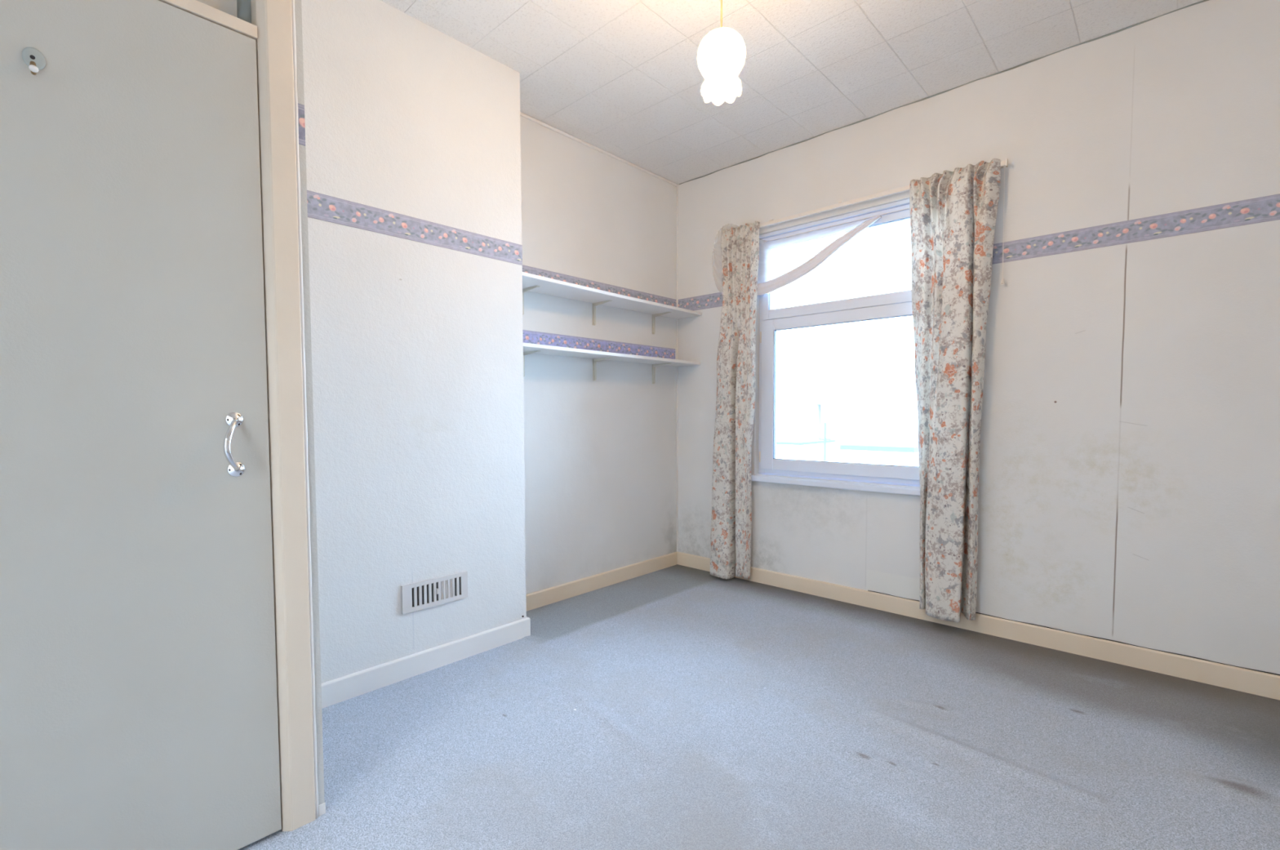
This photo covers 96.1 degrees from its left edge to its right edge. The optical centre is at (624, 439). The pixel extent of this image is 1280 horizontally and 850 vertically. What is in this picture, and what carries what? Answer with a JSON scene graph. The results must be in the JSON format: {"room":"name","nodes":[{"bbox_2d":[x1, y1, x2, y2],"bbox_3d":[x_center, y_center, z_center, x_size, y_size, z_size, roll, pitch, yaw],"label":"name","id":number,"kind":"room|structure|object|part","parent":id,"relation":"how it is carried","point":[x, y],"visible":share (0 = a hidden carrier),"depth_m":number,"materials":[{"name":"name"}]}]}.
{"room":"empty bedroom","nodes":[
{"label":"empty bedroom","id":0,"kind":"room"},
{"bbox_2d":[196,0,237,17],"bbox_3d":[-1.198,-1.313,1.116,0.010,0.647,0.738,2,4,43],"label":"wall","id":1,"kind":"structure","parent":0,"point":[229,6],"depth_m":1.38,"materials":[{"name":"paint"}]},
{"bbox_2d":[0,0,281,849],"bbox_3d":[-1.149,0.032,1.157,0.085,1.980,0.768,2,4,43],"label":"door","id":2,"kind":"structure","parent":1,"relation":"in","point":[139,696],"depth_m":1.25,"materials":[{"name":"grey wood"}]},
{"bbox_3d":[-1.147,-0.722,1.115,0.036,0.032,0.009,2,4,43],"label":"hook arm","id":3,"kind":"part","parent":2,"relation":"part of","materials":[{"name":"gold metal"}]},
{"bbox_3d":[-0.929,0.013,1.360,0.016,0.129,0.054,-1,3,-8],"label":"pull handle","id":4,"kind":"part","parent":2,"relation":"part of","materials":[{"name":"silver metal"}]},
{"bbox_2d":[158,0,257,40],"bbox_3d":[-1.177,-0.975,1.132,0.058,0.030,0.776,2,4,43],"label":"trim","id":5,"kind":"structure","parent":1,"relation":"attached to","point":[195,7],"depth_m":1.33,"materials":[{"name":"beige wood"}]},
{"bbox_2d":[236,0,251,23],"bbox_3d":[-0.942,-1.327,1.400,0.010,0.647,0.037,2,4,43],"label":"trim","id":6,"kind":"structure","parent":1,"relation":"attached to","point":[243,6],"depth_m":1.41,"materials":[{"name":"paint"}]},
{"bbox_2d":[294,0,324,804],"bbox_3d":[-1.157,-0.283,1.805,0.906,2.771,0.025,2,4,43],"label":"wall","id":7,"kind":"structure","parent":0,"point":[298,11],"depth_m":1.51,"materials":[{"name":"paint"}]},
{"bbox_2d":[250,0,318,831],"bbox_3d":[-0.879,-0.313,1.470,0.064,2.680,0.076,2,4,43],"label":"trim","id":8,"kind":"structure","parent":7,"relation":"attached to","point":[273,19],"depth_m":1.46,"materials":[{"name":"beige wood"}]},
{"bbox_2d":[297,102,305,146],"bbox_3d":[-0.827,-0.807,1.471,0.001,0.102,0.017,2,4,43],"label":"trim","id":9,"kind":"structure","parent":7,"relation":"attached to","point":[301,122],"depth_m":1.47,"materials":[{"name":"paper"}]},
{"bbox_2d":[318,802,325,816],"bbox_3d":[-0.818,0.999,1.554,0.004,0.030,0.018,2,4,43],"label":"trim","id":10,"kind":"structure","parent":7,"relation":"attached to","point":[322,807],"depth_m":1.55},
{"bbox_2d":[301,0,526,683],"bbox_3d":[-0.980,-0.312,2.436,0.293,2.771,1.135,2,4,43],"label":"wall","id":11,"kind":"structure","parent":0,"point":[417,347],"depth_m":2.33,"materials":[{"name":"paint"}]},
{"bbox_2d":[306,190,522,265],"bbox_3d":[-0.875,-0.853,2.310,0.001,0.094,1.135,2,4,43],"label":"trim","id":12,"kind":"structure","parent":11,"relation":"attached to","point":[322,206],"depth_m":2.31,"materials":[{"name":"purple paper"}]},
{"bbox_2d":[400,570,467,613],"bbox_3d":[-0.800,0.646,2.442,0.015,0.116,0.299,2,4,43],"label":"air vent","id":13,"kind":"object","parent":11,"relation":"in","point":[423,594],"visible":1,"depth_m":2.44,"materials":[{"name":"plastic"}]},
{"bbox_2d":[320,551,677,708],"bbox_3d":[-0.441,0.900,3.046,0.307,0.091,2.674,2,4,43],"label":"baseboard","id":14,"kind":"structure","parent":11,"relation":"attached to","point":[350,686],"depth_m":2.57,"materials":[{"name":"white wood"}]},
{"bbox_2d":[520,115,676,594],"bbox_3d":[-1.105,-0.324,2.692,0.240,2.771,4.040,2,4,43],"label":"wall","id":15,"kind":"structure","parent":0,"point":[600,455],"depth_m":3.49,"materials":[{"name":"paint"}]},
{"bbox_2d":[520,111,677,186],"bbox_3d":[-0.166,-1.741,3.438,0.016,0.016,1.541,2,4,43],"label":"trim","id":16,"kind":"structure","parent":15,"relation":"attached to","point":[522,114],"depth_m":3.41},
{"bbox_2d":[523,329,675,359],"bbox_3d":[-0.169,-0.566,3.493,0.001,0.092,1.531,2,4,43],"label":"trim","id":17,"kind":"structure","parent":15,"relation":"attached to","point":[529,336],"depth_m":3.48,"materials":[{"name":"purple paper"}]},
{"bbox_2d":[522,264,675,306],"bbox_3d":[-0.167,-0.910,3.481,0.001,0.094,1.542,2,4,43],"label":"trim","id":18,"kind":"structure","parent":15,"relation":"attached to","point":[589,283],"depth_m":3.50,"materials":[{"name":"purple paper"}]},
{"bbox_2d":[523,342,700,383],"bbox_3d":[-0.076,-0.431,3.425,0.236,0.150,1.550,2,4,43],"label":"wall shelf","id":19,"kind":"object","parent":15,"relation":"attached to","point":[528,348],"visible":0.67,"depth_m":3.33,"materials":[{"name":"white wood"}]},
{"bbox_2d":[522,271,702,334],"bbox_3d":[-0.066,-0.763,3.400,0.266,0.150,1.550,2,4,43],"label":"wall shelf","id":20,"kind":"object","parent":15,"relation":"attached to","point":[531,282],"visible":0.73,"depth_m":3.30,"materials":[{"name":"white wood"}]},
{"bbox_2d":[676,185,678,551],"bbox_3d":[0.372,-0.488,4.062,0.010,2.581,0.010,2,4,43],"label":"trim","id":21,"kind":"structure","parent":15,"relation":"attached to","point":[677,185],"depth_m":4.05,"materials":[{"name":"white paint"}]},
{"bbox_2d":[238,564,1279,849],"bbox_3d":[0.260,1.002,1.628,3.280,0.010,3.800,2,4,43],"label":"floor","id":22,"kind":"structure","parent":0,"point":[676,707],"depth_m":1.89,"materials":[{"name":"grey carpet"}]},
{"bbox_2d":[380,0,1202,184],"bbox_3d":[0.249,-1.721,1.503,3.480,0.120,4.000,2,4,43],"label":"ceiling","id":23,"kind":"structure","parent":0,"point":[637,82],"depth_m":2.55,"materials":[{"name":"tile"}]},
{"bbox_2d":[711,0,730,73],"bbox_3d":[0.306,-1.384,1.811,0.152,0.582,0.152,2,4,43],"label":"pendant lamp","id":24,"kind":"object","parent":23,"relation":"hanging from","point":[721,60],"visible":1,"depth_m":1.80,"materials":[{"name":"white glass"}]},
{"bbox_3d":[0.306,-1.221,1.818,0.060,0.112,0.060,2,4,43],"label":"bulb","id":25,"kind":"part","parent":24,"relation":"part of","materials":[{"name":"white glass"}]},
{"bbox_2d":[677,0,1279,674],"bbox_3d":[1.645,-0.350,3.033,3.760,2.771,0.240,2,4,43],"label":"wall","id":26,"kind":"structure","parent":0,"point":[1129,491],"depth_m":2.49,"materials":[{"name":"paint"}]},
{"bbox_2d":[678,291,722,311],"bbox_3d":[0.600,-0.929,3.829,0.613,0.094,0.001,2,4,43],"label":"trim","id":27,"kind":"structure","parent":26,"relation":"attached to","point":[714,300],"depth_m":3.90,"materials":[{"name":"paper"}]},
{"bbox_2d":[751,158,1008,495],"bbox_3d":[1.252,-0.520,3.262,1.549,1.592,0.177,2,4,43],"label":"window","id":28,"kind":"structure","parent":26,"relation":"in","point":[897,304],"depth_m":3.36,"materials":[{"name":"white plastic"}]},
{"bbox_2d":[710,221,759,578],"bbox_3d":[0.704,-0.221,3.660,0.320,2.225,0.128,1,3,29],"label":"curtain","id":29,"kind":"object","parent":28,"relation":"hanging from","point":[731,500],"visible":1,"depth_m":3.63,"materials":[{"name":"fabric"}]},
{"bbox_3d":[1.296,-0.268,3.290,0.944,0.800,0.006,2,4,43],"label":"pane","id":30,"kind":"part","parent":28,"relation":"part of","materials":[{"name":"clear glass"}]},
{"bbox_2d":[721,208,908,295],"bbox_3d":[1.132,-1.136,3.320,1.484,0.488,0.054,2,4,41],"label":"curtain","id":31,"kind":"object","parent":28,"relation":"hanging from","point":[804,268],"visible":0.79,"depth_m":3.35,"materials":[{"name":"white fabric"}]},
{"bbox_3d":[1.255,-1.215,3.209,1.158,0.004,0.007,2,4,43],"label":"heading cord","id":32,"kind":"part","parent":31,"relation":"part of","materials":[{"name":"white plastic"}]},
{"bbox_3d":[1.270,-1.245,3.221,1.170,0.044,0.033,2,4,43],"label":"head trim","id":33,"kind":"part","parent":28,"relation":"part of","materials":[{"name":"white plastic"}]},
{"bbox_3d":[1.267,0.255,3.298,1.221,0.040,0.140,2,4,43],"label":"sill","id":34,"kind":"part","parent":28,"relation":"part of","materials":[{"name":"white plastic"}]},
{"bbox_3d":[1.278,-0.979,3.241,1.114,0.482,0.014,2,4,43],"label":"light frame","id":35,"kind":"part","parent":28,"relation":"part of","materials":[{"name":"white plastic"}]},
{"bbox_3d":[1.296,-0.990,3.259,1.032,0.380,0.006,2,4,43],"label":"pane","id":36,"kind":"part","parent":28,"relation":"part of","materials":[{"name":"clear glass"}]},
{"bbox_3d":[1.280,-0.267,3.272,1.126,0.940,0.018,2,4,43],"label":"sash","id":37,"kind":"part","parent":28,"relation":"part of","materials":[{"name":"white plastic"}]},
{"bbox_3d":[1.211,-1.296,3.186,1.549,0.034,0.066,2,4,43],"label":"curtain rail","id":38,"kind":"part","parent":28,"relation":"part of","materials":[{"name":"white plastic"}]},
{"bbox_2d":[909,158,1000,622],"bbox_3d":[1.588,-0.207,2.824,0.393,2.183,0.138,2,4,43],"label":"curtain","id":39,"kind":"object","parent":28,"relation":"hanging from","point":[953,214],"visible":1,"depth_m":2.78,"materials":[{"name":"fabric"}]},
{"bbox_2d":[1000,165,1004,284],"bbox_3d":[1.769,-1.002,2.679,0.018,0.548,0.018,2,4,43],"label":"pull cord","id":40,"kind":"object","parent":28,"relation":"hanging from","point":[1002,279],"visible":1,"depth_m":2.68,"materials":[{"name":"white plastic"}]},
{"bbox_2d":[679,0,1208,184],"bbox_3d":[1.541,-1.729,2.895,3.200,0.011,0.011,2,4,43],"label":"trim","id":41,"kind":"structure","parent":26,"relation":"attached to","point":[1202,1],"depth_m":2.75,"materials":[{"name":"paint"}]},
{"bbox_2d":[676,551,1279,700],"bbox_3d":[1.563,0.894,2.998,3.280,0.091,0.014,2,4,43],"label":"baseboard","id":42,"kind":"structure","parent":26,"relation":"attached to","point":[1241,679],"depth_m":2.62,"materials":[{"name":"beige wood"}]},
{"bbox_2d":[991,193,1279,264],"bbox_3d":[2.213,-0.865,2.301,1.478,0.094,0.001,2,4,43],"label":"trim","id":43,"kind":"structure","parent":26,"relation":"attached to","point":[1267,208],"depth_m":2.37,"materials":[{"name":"purple paper"}]},
{"label":"outside","id":44,"kind":"structure","parent":0,"visible":0},
{"bbox_3d":[17.509,2.702,29.561,70.000,0.100,59.700,2,4,43],"label":"ground","id":45,"kind":"structure","parent":44,"visible":0},
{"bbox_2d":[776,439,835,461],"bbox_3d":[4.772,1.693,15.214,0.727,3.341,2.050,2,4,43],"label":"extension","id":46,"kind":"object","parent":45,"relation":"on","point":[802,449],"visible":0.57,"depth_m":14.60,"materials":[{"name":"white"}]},
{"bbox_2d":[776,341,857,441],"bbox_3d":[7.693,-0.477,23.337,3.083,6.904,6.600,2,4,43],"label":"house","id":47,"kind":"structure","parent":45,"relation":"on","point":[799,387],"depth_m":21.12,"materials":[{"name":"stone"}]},
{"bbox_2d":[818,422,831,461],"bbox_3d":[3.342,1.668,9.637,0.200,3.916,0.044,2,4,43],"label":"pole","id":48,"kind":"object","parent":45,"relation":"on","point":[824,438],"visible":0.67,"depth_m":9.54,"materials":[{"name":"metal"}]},
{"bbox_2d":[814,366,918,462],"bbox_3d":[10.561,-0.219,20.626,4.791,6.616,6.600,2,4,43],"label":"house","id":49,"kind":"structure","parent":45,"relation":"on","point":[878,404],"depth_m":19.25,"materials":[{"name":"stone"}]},
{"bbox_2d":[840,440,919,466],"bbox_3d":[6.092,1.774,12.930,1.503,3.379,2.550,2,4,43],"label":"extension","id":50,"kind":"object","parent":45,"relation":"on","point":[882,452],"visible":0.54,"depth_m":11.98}
]}

